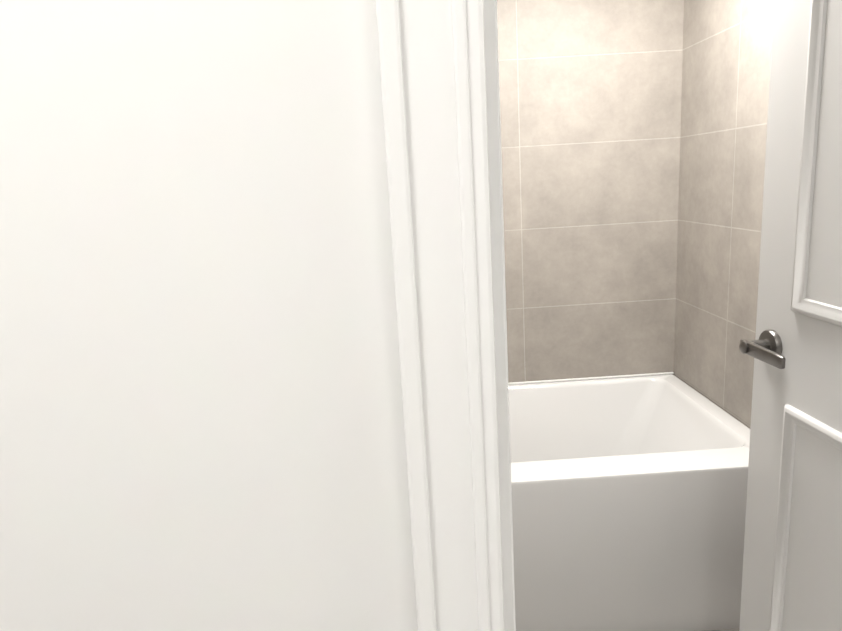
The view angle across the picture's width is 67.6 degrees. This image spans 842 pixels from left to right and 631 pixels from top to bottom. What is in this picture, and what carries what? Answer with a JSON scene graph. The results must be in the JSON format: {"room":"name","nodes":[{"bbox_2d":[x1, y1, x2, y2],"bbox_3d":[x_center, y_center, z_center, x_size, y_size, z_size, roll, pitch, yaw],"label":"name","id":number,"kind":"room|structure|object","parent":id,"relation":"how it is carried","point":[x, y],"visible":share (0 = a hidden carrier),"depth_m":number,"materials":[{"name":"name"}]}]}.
{"room":"hallway","nodes":[
{"label":"hallway","id":0,"kind":"room"},
{"bbox_2d":[0,0,417,630],"bbox_3d":[0.108,-0.015,0.519,3.820,2.400,0.092,-4,12,-1],"label":"wall","id":1,"kind":"structure","parent":0,"point":[200,406],"depth_m":0.47,"materials":[{"name":"white paint"}]},
{"bbox_2d":[376,0,515,630],"bbox_3d":[0.436,0.109,0.549,0.894,2.107,0.123,-4,12,-1],"label":"door frame","id":2,"kind":"structure","parent":1,"relation":"attached to","point":[439,67],"depth_m":0.46,"materials":[{"name":"paint"}]},
{"bbox_2d":[739,0,841,630],"bbox_3d":[0.758,0.033,0.981,0.165,2.017,0.753,-4,12,-3],"label":"door","id":3,"kind":"structure","parent":1,"relation":"in","point":[792,570],"depth_m":1.21,"materials":[{"name":"paint"}]},
{"bbox_2d":[497,0,683,384],"bbox_3d":[0.149,-0.415,2.374,1.620,2.400,0.100,-4,12,-1],"label":"wall","id":4,"kind":"structure","parent":0,"point":[590,103],"depth_m":2.32,"materials":[{"name":"tile"}]},
{"bbox_2d":[707,628,738,630],"bbox_3d":[0.184,1.223,0.575,3.820,0.050,4.300,-4,12,-1],"label":"floor","id":5,"kind":"structure","parent":0,"point":[736,629],"depth_m":1.79,"materials":[{"name":"tile"}]},
{"bbox_2d":[508,372,749,630],"bbox_3d":[0.217,0.604,2.127,1.616,0.506,0.809,-4,12,-1],"label":"bathtub","id":6,"kind":"object","parent":5,"relation":"on","point":[629,495],"visible":0.33,"depth_m":1.76,"materials":[{"name":"ceramic"}]},
{"bbox_2d":[674,0,773,428],"bbox_3d":[1.036,-0.273,1.465,0.100,2.400,1.992,-4,12,-1],"label":"wall","id":7,"kind":"structure","parent":0,"point":[726,60],"depth_m":2.03,"materials":[{"name":"tile"}]}
]}

